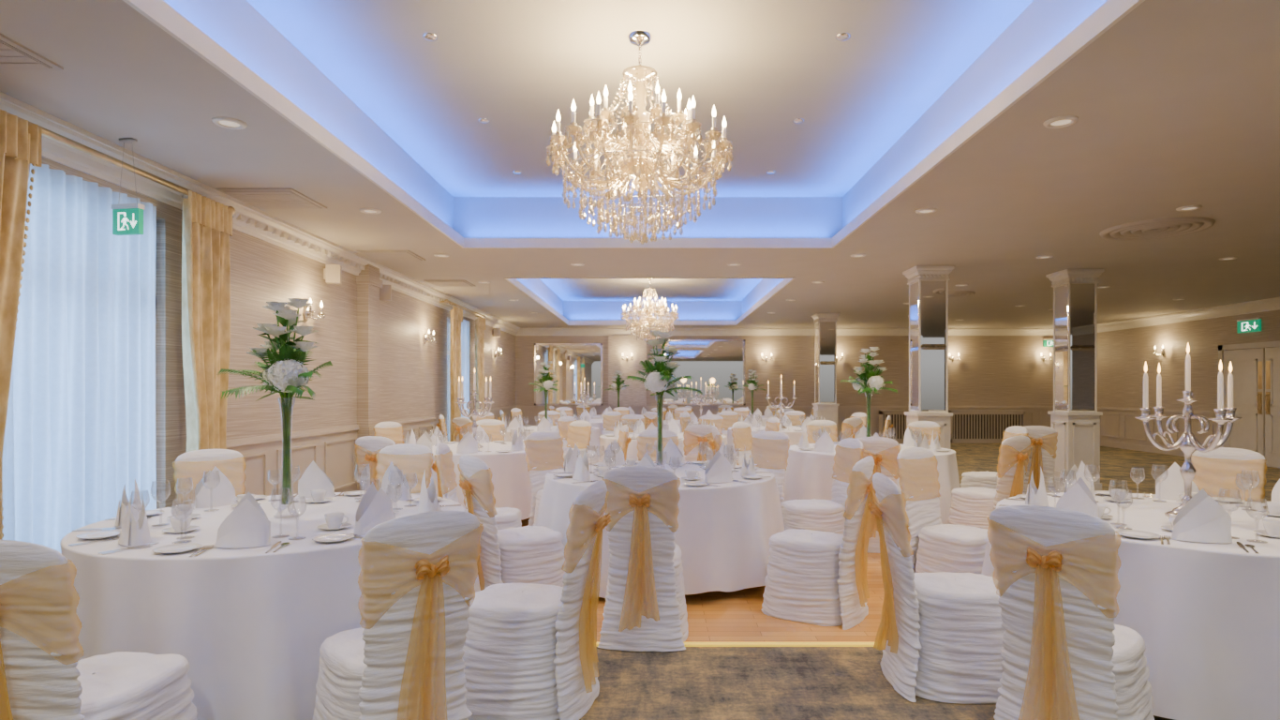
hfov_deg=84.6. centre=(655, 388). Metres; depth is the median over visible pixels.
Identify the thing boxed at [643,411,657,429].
banquet chair
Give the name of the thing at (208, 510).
wine glass
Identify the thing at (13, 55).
ceiling vent
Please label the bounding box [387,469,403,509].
wine glass
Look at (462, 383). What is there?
taper candle
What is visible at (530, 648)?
banquet chair
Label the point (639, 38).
chandelier
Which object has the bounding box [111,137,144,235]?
exit sign
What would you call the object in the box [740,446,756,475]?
folded napkin
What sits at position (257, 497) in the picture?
plate
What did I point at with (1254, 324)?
exit sign
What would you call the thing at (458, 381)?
taper candle
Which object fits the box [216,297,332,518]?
flower arrangement
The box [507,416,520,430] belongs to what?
folded napkin
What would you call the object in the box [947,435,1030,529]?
banquet chair
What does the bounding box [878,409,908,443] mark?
radiator cover
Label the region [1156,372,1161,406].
taper candle
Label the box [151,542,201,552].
plate
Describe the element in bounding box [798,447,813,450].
plate
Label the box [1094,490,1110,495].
plate
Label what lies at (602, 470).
teacup
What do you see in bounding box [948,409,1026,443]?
radiator cover
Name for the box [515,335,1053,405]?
wall
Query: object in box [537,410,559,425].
banquet chair
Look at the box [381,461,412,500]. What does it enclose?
folded napkin
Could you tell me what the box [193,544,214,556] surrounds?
fork
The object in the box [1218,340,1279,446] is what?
trim
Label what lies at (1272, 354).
door
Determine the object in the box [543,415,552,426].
folded napkin
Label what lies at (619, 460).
folded napkin
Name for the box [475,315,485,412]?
curtain
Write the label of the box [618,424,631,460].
banquet chair
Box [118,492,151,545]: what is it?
folded napkin
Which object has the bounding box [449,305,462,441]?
curtain
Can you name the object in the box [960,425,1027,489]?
banquet chair
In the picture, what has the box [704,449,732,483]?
folded napkin
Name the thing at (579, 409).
banquet chair
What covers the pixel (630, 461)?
teacup
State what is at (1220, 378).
taper candle
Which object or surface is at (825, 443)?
folded napkin
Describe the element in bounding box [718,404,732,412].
banquet chair
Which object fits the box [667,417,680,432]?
folded napkin
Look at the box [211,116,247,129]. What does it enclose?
recessed light
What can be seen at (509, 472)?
banquet table
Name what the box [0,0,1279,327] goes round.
ceiling
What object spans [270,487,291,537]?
wine glass
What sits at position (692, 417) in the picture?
folded napkin
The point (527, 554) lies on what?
banquet chair
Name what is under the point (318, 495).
teacup
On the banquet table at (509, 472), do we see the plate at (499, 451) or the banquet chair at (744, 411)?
the plate at (499, 451)
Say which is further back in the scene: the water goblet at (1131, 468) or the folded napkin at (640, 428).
the folded napkin at (640, 428)
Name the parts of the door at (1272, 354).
handle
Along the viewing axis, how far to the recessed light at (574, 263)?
8.98 m
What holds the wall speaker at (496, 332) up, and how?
attached to the wall at (412, 372)
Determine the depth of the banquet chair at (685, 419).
12.01 m
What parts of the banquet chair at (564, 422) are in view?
backrest, seat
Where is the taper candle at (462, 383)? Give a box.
[461,381,463,398]
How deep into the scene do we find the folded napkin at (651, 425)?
9.04 m
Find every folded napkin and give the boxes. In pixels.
[114,478,141,526]
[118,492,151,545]
[193,466,236,507]
[213,491,270,548]
[297,460,335,497]
[353,481,393,535]
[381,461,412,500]
[404,428,416,444]
[416,430,431,449]
[417,469,441,512]
[429,426,444,445]
[456,431,477,453]
[471,424,489,443]
[502,416,506,428]
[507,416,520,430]
[510,430,523,450]
[514,425,525,444]
[516,415,522,427]
[536,416,550,431]
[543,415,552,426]
[564,444,581,472]
[572,449,590,480]
[579,410,589,420]
[589,407,595,416]
[603,439,625,465]
[612,420,620,434]
[614,422,623,437]
[633,418,644,432]
[636,451,655,466]
[644,421,656,431]
[662,438,684,463]
[665,409,671,420]
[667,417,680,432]
[683,421,693,438]
[689,411,697,422]
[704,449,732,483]
[718,441,734,468]
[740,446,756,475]
[744,416,751,430]
[750,414,761,426]
[752,407,761,417]
[764,406,773,416]
[782,414,792,426]
[798,430,808,447]
[801,416,811,430]
[813,430,833,451]
[817,426,825,440]
[854,425,872,438]
[903,427,916,446]
[916,431,928,448]
[929,431,940,449]
[1024,466,1048,506]
[1056,476,1098,517]
[1064,461,1095,496]
[1155,461,1199,500]
[1171,488,1232,543]
[1271,478,1279,501]
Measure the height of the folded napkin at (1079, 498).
0.220 m
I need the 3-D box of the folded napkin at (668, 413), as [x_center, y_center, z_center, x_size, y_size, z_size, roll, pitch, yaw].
[0.266,0.533,14.242,0.119,0.220,0.216,0,0,38]
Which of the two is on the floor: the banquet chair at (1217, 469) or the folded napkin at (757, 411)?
the banquet chair at (1217, 469)
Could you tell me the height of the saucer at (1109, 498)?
0.014 m
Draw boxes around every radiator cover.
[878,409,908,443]
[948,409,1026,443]
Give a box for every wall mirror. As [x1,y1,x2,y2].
[534,342,602,404]
[661,339,745,404]
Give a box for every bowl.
[174,488,196,511]
[287,495,306,517]
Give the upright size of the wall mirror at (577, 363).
1.630 m
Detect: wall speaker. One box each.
[323,264,342,283]
[379,283,391,300]
[491,327,500,337]
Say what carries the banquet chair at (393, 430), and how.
on the floor
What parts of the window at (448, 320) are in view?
pane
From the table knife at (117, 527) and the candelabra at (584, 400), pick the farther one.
the candelabra at (584, 400)
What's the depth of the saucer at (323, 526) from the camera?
3.23 m
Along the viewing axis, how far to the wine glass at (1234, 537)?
3.02 m
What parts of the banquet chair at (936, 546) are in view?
backrest, seat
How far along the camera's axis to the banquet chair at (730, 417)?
12.96 m
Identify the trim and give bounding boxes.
[0,91,520,335]
[122,0,1145,248]
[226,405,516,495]
[356,264,382,490]
[504,277,795,325]
[516,327,1053,335]
[516,405,1053,437]
[596,641,874,646]
[608,335,646,405]
[1097,297,1279,332]
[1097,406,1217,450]
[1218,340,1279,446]
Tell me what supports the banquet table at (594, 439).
on the floor
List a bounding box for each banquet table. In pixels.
[59,491,480,719]
[428,441,532,520]
[503,425,600,461]
[535,461,784,597]
[589,418,603,435]
[590,414,645,429]
[598,431,728,461]
[662,419,744,431]
[727,425,837,459]
[748,415,774,424]
[782,443,960,525]
[981,491,1279,719]
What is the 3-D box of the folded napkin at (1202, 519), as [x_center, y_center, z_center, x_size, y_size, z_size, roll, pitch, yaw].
[2.317,0.533,2.985,0.216,0.220,0.119,0,0,17]
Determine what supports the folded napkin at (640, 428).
on the banquet table at (632, 452)
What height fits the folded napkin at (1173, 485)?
0.220 m
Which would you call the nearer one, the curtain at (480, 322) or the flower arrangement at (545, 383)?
the flower arrangement at (545, 383)
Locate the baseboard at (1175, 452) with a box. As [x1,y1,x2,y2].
[1100,440,1194,456]
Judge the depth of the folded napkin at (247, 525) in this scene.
2.86 m
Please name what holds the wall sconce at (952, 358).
attached to the wall at (990, 370)
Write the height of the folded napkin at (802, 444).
0.220 m
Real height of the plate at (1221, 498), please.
0.015 m
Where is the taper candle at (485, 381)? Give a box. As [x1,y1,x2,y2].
[485,381,487,397]
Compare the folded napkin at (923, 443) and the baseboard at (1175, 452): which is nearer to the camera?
the folded napkin at (923, 443)
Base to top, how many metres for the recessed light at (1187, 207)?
0.014 m
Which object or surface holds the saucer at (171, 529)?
on the banquet table at (251, 625)
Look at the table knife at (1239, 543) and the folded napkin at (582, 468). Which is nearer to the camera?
the table knife at (1239, 543)
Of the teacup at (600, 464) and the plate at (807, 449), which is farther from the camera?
the plate at (807, 449)
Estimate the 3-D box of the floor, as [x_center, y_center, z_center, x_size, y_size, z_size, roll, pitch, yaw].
[3.650,1.448,7.575,15.000,0.104,22.150,0,0,0]
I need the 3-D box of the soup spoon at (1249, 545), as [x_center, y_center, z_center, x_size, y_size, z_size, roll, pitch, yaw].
[2.400,0.641,2.827,0.034,0.003,0.172,0,0,32]
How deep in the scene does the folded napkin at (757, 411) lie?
15.69 m
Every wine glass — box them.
[149,479,170,526]
[174,488,196,538]
[202,471,220,511]
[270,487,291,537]
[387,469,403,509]
[1108,480,1128,525]
[1150,463,1168,502]
[1218,489,1241,538]
[1239,469,1259,510]
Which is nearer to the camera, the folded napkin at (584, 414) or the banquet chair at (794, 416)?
the banquet chair at (794, 416)
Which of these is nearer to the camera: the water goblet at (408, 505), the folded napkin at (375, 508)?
the folded napkin at (375, 508)
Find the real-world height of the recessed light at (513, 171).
0.012 m
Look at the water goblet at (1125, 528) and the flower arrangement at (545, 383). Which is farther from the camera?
the flower arrangement at (545, 383)
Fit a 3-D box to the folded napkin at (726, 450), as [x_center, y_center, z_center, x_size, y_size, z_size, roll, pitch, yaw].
[0.581,0.533,5.799,0.119,0.220,0.216,0,0,-24]
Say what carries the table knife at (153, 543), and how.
on the banquet table at (251, 625)
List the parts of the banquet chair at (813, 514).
seat, backrest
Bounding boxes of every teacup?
[169,515,192,531]
[174,504,193,515]
[233,493,254,503]
[310,489,327,501]
[324,512,348,528]
[596,461,608,466]
[597,466,609,475]
[625,458,636,465]
[669,457,681,465]
[684,469,699,478]
[1096,503,1111,517]
[1109,488,1126,500]
[1168,514,1176,526]
[1178,491,1197,499]
[1260,501,1279,514]
[1262,519,1279,535]
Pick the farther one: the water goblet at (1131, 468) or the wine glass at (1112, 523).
the water goblet at (1131, 468)
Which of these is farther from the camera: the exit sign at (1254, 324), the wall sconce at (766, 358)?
the wall sconce at (766, 358)
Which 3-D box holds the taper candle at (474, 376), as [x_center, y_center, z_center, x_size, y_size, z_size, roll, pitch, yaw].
[-2.000,-0.111,7.750,0.023,0.248,0.023,0,0,0]
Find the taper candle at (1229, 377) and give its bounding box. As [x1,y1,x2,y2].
[1227,372,1233,407]
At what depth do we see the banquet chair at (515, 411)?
14.92 m
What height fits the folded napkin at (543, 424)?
0.220 m
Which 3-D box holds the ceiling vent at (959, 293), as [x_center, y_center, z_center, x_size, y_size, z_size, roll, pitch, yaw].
[5.000,-1.585,11.800,0.660,0.030,0.660,0,0,0]
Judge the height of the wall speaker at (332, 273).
0.200 m
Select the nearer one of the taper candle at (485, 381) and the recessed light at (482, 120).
the recessed light at (482, 120)
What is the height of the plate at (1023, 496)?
0.015 m
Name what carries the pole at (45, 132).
attached to the wall at (412, 372)
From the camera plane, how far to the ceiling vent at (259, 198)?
5.82 m
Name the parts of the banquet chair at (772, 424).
seat, backrest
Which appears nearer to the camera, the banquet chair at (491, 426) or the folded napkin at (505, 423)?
the banquet chair at (491, 426)
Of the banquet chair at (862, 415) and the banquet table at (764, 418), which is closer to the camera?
the banquet chair at (862, 415)
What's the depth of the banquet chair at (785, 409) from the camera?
14.79 m
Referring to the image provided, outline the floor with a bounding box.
[520,443,1279,719]
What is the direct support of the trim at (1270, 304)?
attached to the wall at (1122, 354)
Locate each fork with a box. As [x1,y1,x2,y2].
[68,535,119,545]
[70,537,119,546]
[188,545,208,556]
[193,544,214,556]
[1158,535,1164,544]
[1163,535,1170,544]
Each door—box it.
[1222,347,1265,465]
[1265,346,1279,467]
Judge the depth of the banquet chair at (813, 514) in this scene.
5.61 m
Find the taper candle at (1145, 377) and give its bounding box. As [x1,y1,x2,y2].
[1143,372,1148,407]
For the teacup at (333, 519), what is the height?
0.062 m
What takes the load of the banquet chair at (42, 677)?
on the floor
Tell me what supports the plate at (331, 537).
on the banquet table at (251, 625)
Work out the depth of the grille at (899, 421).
18.26 m
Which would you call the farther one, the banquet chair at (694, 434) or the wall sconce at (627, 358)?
the wall sconce at (627, 358)
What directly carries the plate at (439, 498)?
on the banquet table at (251, 625)
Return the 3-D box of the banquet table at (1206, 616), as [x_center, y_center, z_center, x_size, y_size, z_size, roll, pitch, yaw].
[2.666,1.020,3.572,1.852,0.750,1.981,0,0,35]
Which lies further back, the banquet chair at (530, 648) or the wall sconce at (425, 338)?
the wall sconce at (425, 338)
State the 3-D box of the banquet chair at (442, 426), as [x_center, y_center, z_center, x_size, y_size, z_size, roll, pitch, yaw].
[-3.180,0.900,11.349,0.708,0.990,0.515,0,0,-11]
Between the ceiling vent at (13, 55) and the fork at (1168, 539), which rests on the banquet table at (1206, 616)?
the fork at (1168, 539)
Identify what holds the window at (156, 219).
in the wall at (412, 372)
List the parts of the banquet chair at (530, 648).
seat, backrest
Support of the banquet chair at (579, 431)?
on the floor
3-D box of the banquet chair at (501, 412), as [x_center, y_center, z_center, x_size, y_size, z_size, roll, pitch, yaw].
[-2.746,0.900,13.803,0.708,0.990,0.515,0,0,-17]
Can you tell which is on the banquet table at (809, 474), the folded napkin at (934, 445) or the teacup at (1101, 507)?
the folded napkin at (934, 445)
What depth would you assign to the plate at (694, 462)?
6.10 m
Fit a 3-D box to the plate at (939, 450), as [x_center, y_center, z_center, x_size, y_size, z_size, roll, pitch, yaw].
[2.949,0.636,7.231,0.164,0.015,0.164,0,0,12]
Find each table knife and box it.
[76,526,121,530]
[98,542,159,553]
[265,540,282,552]
[1235,541,1249,552]
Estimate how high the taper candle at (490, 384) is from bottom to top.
0.192 m
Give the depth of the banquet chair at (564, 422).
10.37 m
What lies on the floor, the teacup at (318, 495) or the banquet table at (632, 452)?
the banquet table at (632, 452)
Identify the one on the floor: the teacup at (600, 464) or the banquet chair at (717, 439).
the banquet chair at (717, 439)
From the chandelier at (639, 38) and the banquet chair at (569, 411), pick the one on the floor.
the banquet chair at (569, 411)
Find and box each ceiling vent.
[0,33,63,70]
[216,188,327,208]
[357,250,425,260]
[423,279,475,286]
[948,290,975,297]
[1099,216,1215,240]
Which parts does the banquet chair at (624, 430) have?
backrest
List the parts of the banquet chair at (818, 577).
seat, backrest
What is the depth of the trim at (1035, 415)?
18.49 m
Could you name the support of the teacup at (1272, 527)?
on the saucer at (1263, 532)
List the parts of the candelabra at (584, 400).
candle arm, candle arm, candle arm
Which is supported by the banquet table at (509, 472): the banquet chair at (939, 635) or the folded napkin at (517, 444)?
the folded napkin at (517, 444)
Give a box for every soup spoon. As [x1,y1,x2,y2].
[72,528,116,531]
[101,545,152,553]
[272,541,289,551]
[1244,543,1258,552]
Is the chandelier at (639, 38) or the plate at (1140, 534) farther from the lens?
the chandelier at (639, 38)
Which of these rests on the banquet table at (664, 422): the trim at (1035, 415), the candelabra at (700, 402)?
the candelabra at (700, 402)
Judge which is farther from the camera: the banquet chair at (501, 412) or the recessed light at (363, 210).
the banquet chair at (501, 412)
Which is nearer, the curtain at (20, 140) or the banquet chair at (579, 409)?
the curtain at (20, 140)
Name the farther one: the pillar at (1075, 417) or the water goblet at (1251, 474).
the pillar at (1075, 417)
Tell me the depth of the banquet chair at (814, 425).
9.23 m
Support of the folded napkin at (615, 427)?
on the banquet table at (632, 452)
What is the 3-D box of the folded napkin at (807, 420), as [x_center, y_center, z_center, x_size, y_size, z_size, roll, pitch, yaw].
[2.352,0.533,10.900,0.216,0.220,0.119,0,0,-9]
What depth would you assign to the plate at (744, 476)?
5.08 m
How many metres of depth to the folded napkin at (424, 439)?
7.17 m
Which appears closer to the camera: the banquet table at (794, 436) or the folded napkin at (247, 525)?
the folded napkin at (247, 525)
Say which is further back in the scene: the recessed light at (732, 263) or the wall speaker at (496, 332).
the wall speaker at (496, 332)
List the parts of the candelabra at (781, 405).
candle arm, candle arm, candle arm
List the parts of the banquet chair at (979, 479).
seat, backrest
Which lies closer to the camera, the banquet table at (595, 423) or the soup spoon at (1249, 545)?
the soup spoon at (1249, 545)
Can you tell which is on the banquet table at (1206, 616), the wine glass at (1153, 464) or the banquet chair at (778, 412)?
the wine glass at (1153, 464)
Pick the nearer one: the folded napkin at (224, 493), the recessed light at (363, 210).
the folded napkin at (224, 493)
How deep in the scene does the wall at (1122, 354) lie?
15.01 m
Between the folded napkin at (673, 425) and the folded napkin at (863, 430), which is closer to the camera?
the folded napkin at (863, 430)
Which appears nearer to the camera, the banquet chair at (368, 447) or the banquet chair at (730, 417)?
the banquet chair at (368, 447)
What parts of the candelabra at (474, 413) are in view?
candle arm, candle arm, candle arm, candle arm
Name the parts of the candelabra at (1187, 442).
candle arm, candle arm, candle arm, candle arm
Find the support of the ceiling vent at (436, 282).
in the ceiling
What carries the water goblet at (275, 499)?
on the banquet table at (251, 625)
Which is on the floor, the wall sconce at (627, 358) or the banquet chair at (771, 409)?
the banquet chair at (771, 409)
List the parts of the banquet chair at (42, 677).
backrest, seat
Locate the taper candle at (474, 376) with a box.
[473,367,476,389]
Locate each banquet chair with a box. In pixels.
[0,538,197,719]
[174,448,243,504]
[312,509,479,719]
[355,435,395,490]
[374,421,402,444]
[376,443,431,494]
[431,442,521,530]
[436,414,447,441]
[452,416,473,442]
[459,454,565,590]
[461,479,610,719]
[476,411,493,421]
[476,418,504,441]
[497,409,505,421]
[510,407,521,419]
[524,431,563,525]
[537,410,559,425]
[555,406,572,416]
[558,416,599,463]
[562,419,591,467]
[576,404,589,418]
[597,465,688,651]
[602,411,621,434]
[613,406,629,416]
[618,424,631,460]
[621,414,645,432]
[638,429,677,461]
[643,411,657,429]
[644,407,666,430]
[667,404,677,419]
[674,406,691,419]
[680,412,690,431]
[684,424,717,461]
[699,414,723,434]
[709,426,722,456]
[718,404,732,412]
[718,410,738,437]
[731,421,752,465]
[733,407,748,420]
[733,416,779,464]
[751,431,788,507]
[761,455,874,629]
[766,404,780,415]
[776,409,784,421]
[780,437,863,534]
[782,408,794,414]
[783,410,804,425]
[806,419,836,443]
[841,416,863,439]
[850,412,866,427]
[856,436,899,552]
[867,472,1005,703]
[882,415,893,437]
[896,446,990,574]
[907,420,939,445]
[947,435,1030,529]
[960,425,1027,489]
[989,504,1154,719]
[1022,425,1056,493]
[1191,446,1265,503]
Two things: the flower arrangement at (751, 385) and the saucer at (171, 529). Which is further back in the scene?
the flower arrangement at (751, 385)
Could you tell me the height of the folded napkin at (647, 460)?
0.220 m
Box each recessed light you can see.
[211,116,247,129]
[358,208,381,213]
[422,32,437,41]
[433,253,449,257]
[477,118,490,123]
[512,170,521,174]
[570,262,584,266]
[727,262,741,266]
[766,170,775,174]
[792,118,803,123]
[835,32,850,41]
[850,253,865,257]
[914,208,937,213]
[1036,254,1053,258]
[1043,115,1078,128]
[1175,205,1201,210]
[1218,256,1237,260]
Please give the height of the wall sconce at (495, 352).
0.235 m
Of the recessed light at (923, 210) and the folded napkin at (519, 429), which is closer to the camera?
the recessed light at (923, 210)
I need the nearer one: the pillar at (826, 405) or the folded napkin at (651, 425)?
the folded napkin at (651, 425)
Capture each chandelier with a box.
[545,30,733,244]
[620,278,679,340]
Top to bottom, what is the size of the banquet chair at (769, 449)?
0.990 m
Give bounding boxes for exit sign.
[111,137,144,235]
[1042,339,1053,346]
[1236,317,1262,333]
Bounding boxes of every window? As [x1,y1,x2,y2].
[155,219,156,482]
[446,317,450,441]
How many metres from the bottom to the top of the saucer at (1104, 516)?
0.014 m
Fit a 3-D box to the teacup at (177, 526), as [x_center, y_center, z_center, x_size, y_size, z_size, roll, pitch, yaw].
[-2.143,0.608,3.172,0.087,0.062,0.087,0,0,12]
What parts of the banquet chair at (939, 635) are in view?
backrest, seat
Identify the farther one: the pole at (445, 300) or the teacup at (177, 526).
the pole at (445, 300)
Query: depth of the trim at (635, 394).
18.44 m
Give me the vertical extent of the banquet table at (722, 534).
0.750 m
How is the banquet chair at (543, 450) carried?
on the floor
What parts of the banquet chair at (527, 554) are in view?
backrest, seat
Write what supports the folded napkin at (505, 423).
on the banquet table at (594, 439)
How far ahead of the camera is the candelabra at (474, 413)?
7.73 m
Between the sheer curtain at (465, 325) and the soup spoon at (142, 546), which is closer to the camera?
the soup spoon at (142, 546)
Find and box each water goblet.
[171,500,192,543]
[267,468,282,501]
[287,495,306,539]
[402,474,417,506]
[1114,490,1132,529]
[1130,467,1145,499]
[1235,474,1252,507]
[1245,498,1268,542]
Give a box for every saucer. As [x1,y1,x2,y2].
[162,525,199,533]
[166,513,201,519]
[304,497,332,503]
[316,522,351,530]
[681,476,700,479]
[1098,514,1113,519]
[1102,496,1132,502]
[1160,524,1172,531]
[1252,529,1279,537]
[1258,510,1279,516]
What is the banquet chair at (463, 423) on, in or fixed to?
on the floor
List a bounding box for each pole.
[0,108,235,213]
[439,298,485,317]
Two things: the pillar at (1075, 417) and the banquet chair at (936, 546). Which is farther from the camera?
the pillar at (1075, 417)
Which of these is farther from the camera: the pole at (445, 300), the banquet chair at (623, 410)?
the banquet chair at (623, 410)
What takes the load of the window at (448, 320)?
in the wall at (412, 372)
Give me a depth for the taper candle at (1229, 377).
3.53 m
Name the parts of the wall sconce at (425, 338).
sconce arm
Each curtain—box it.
[0,109,41,539]
[2,163,156,553]
[181,190,232,451]
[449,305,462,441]
[461,319,469,418]
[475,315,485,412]
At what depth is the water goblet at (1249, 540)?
2.96 m
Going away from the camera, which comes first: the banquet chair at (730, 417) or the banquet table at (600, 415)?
the banquet chair at (730, 417)
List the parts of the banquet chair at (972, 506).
seat, backrest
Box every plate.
[75,530,120,538]
[145,509,163,516]
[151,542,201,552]
[236,494,267,499]
[312,533,354,542]
[342,490,366,495]
[413,496,443,501]
[495,449,510,452]
[552,473,573,476]
[683,481,707,486]
[689,461,704,463]
[741,475,763,478]
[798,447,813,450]
[935,448,951,451]
[1015,493,1026,498]
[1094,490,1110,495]
[1115,529,1160,538]
[1211,496,1245,502]
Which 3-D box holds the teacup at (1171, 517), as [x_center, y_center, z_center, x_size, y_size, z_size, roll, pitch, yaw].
[2.373,0.608,3.179,0.087,0.062,0.087,0,0,-44]
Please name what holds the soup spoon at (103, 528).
on the banquet table at (251, 625)
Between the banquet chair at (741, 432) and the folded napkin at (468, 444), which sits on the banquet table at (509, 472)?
the folded napkin at (468, 444)
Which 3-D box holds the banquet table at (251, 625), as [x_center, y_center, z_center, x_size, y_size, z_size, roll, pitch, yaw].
[-1.840,1.020,3.540,1.964,0.750,1.922,0,0,0]
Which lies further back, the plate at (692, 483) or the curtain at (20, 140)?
the plate at (692, 483)
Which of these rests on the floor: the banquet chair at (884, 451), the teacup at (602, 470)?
the banquet chair at (884, 451)
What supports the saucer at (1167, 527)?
on the banquet table at (1206, 616)
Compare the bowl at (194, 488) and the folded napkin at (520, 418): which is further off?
the folded napkin at (520, 418)
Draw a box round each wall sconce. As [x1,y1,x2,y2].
[303,297,325,321]
[423,328,435,343]
[493,347,502,357]
[621,353,633,361]
[760,353,773,361]
[948,353,960,361]
[1040,353,1052,361]
[1152,345,1165,356]
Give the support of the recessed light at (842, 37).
in the ceiling
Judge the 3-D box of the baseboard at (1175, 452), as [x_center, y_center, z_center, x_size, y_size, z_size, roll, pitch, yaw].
[10.982,1.335,16.125,0.035,0.130,4.750,0,0,0]
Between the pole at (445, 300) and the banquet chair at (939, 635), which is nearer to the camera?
the banquet chair at (939, 635)
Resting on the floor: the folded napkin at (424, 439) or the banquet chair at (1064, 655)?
the banquet chair at (1064, 655)
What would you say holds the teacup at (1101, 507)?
on the saucer at (1104, 516)
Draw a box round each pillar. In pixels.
[811,312,840,436]
[902,265,954,448]
[1045,268,1104,491]
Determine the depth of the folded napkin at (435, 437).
8.10 m
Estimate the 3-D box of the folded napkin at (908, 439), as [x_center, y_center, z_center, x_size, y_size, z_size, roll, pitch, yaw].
[2.882,0.533,7.963,0.119,0.220,0.216,0,0,-13]
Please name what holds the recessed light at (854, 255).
in the ceiling
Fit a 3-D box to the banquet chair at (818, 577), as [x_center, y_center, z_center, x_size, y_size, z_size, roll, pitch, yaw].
[1.030,0.900,4.390,0.708,0.990,0.515,0,0,32]
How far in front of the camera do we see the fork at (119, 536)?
2.96 m
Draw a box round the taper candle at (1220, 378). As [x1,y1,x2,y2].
[1217,371,1223,409]
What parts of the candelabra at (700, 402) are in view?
candle arm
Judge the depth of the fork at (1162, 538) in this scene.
3.01 m
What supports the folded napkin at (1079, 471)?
on the banquet table at (1206, 616)
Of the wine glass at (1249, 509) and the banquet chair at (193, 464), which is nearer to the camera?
the wine glass at (1249, 509)
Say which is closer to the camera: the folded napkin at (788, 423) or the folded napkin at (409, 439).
the folded napkin at (409, 439)
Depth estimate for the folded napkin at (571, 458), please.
5.46 m
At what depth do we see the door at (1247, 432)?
13.03 m
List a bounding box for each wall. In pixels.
[41,156,515,508]
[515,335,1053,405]
[1097,309,1279,468]
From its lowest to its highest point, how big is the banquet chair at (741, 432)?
0.990 m
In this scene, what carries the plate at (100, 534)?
on the banquet table at (251, 625)
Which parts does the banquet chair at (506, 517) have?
backrest, seat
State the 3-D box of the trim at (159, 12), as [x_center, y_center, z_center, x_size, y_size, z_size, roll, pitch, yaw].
[-0.090,-1.644,4.390,4.180,0.112,7.060,0,0,0]
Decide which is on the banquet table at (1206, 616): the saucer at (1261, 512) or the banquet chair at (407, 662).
the saucer at (1261, 512)
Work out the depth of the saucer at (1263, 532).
3.10 m
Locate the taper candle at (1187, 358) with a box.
[1185,342,1190,390]
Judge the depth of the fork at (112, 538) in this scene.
2.95 m
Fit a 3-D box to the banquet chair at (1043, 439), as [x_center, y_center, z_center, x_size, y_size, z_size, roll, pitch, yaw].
[4.328,0.900,8.046,0.515,0.990,0.708,0,0,23]
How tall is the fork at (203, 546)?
0.004 m
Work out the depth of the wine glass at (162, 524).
3.32 m
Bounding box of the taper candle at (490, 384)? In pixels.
[489,381,491,397]
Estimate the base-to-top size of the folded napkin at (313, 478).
0.220 m
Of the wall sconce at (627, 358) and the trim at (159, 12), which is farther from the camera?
the wall sconce at (627, 358)
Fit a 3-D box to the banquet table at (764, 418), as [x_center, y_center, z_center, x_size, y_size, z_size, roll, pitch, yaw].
[2.249,1.020,16.403,1.903,0.750,1.920,0,0,-43]
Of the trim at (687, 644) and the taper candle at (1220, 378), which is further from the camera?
the trim at (687, 644)
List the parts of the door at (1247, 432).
handle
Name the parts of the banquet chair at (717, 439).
backrest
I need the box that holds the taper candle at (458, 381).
[458,381,460,397]
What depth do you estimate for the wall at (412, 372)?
7.39 m
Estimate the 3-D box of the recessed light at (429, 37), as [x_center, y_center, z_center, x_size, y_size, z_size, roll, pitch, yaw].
[-1.410,-2.194,4.390,0.094,0.012,0.094,0,0,0]
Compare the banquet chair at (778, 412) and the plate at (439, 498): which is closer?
the plate at (439, 498)
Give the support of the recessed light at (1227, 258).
in the ceiling
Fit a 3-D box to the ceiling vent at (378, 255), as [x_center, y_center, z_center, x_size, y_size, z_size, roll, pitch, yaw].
[-3.150,-1.590,8.400,0.600,0.020,0.600,0,0,0]
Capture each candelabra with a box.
[454,367,493,447]
[572,380,596,411]
[689,378,712,421]
[765,374,797,428]
[1134,342,1241,516]
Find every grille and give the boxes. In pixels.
[883,414,907,438]
[952,414,1021,438]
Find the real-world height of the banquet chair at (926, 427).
0.990 m
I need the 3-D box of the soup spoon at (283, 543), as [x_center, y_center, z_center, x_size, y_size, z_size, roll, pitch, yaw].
[-1.523,0.641,2.853,0.034,0.003,0.172,0,0,-13]
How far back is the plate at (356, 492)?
4.30 m
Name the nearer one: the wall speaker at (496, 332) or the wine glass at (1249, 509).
the wine glass at (1249, 509)
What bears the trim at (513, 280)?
attached to the ceiling
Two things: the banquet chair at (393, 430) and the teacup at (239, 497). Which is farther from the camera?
the banquet chair at (393, 430)
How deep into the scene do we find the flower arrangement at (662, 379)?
5.34 m
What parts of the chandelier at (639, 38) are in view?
bulb, bulb, bulb, arm, arm, bulb, arm, bulb, arm, arm, bulb, arm, arm, arm, arm, arm, arm, arm, arm, bulb, arm, bulb, arm, arm, arm, arm, arm, bulb, arm, arm, bulb, arm, arm, arm, arm, arm, bulb, arm, arm, bulb, arm, arm, bulb, bulb, bulb, bulb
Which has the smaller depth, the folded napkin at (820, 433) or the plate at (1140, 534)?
the plate at (1140, 534)
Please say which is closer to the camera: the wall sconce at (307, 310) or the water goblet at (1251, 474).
the water goblet at (1251, 474)
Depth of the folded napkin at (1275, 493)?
3.73 m
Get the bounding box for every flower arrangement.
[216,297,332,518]
[528,360,559,418]
[604,370,629,407]
[625,329,701,464]
[743,369,765,413]
[840,346,898,436]
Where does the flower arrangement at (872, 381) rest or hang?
on the banquet table at (809, 474)
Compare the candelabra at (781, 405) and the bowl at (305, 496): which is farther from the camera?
the candelabra at (781, 405)
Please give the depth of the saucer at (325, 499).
4.00 m
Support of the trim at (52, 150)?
attached to the wall at (412, 372)
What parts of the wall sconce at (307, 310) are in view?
sconce arm, sconce arm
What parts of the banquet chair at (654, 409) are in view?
backrest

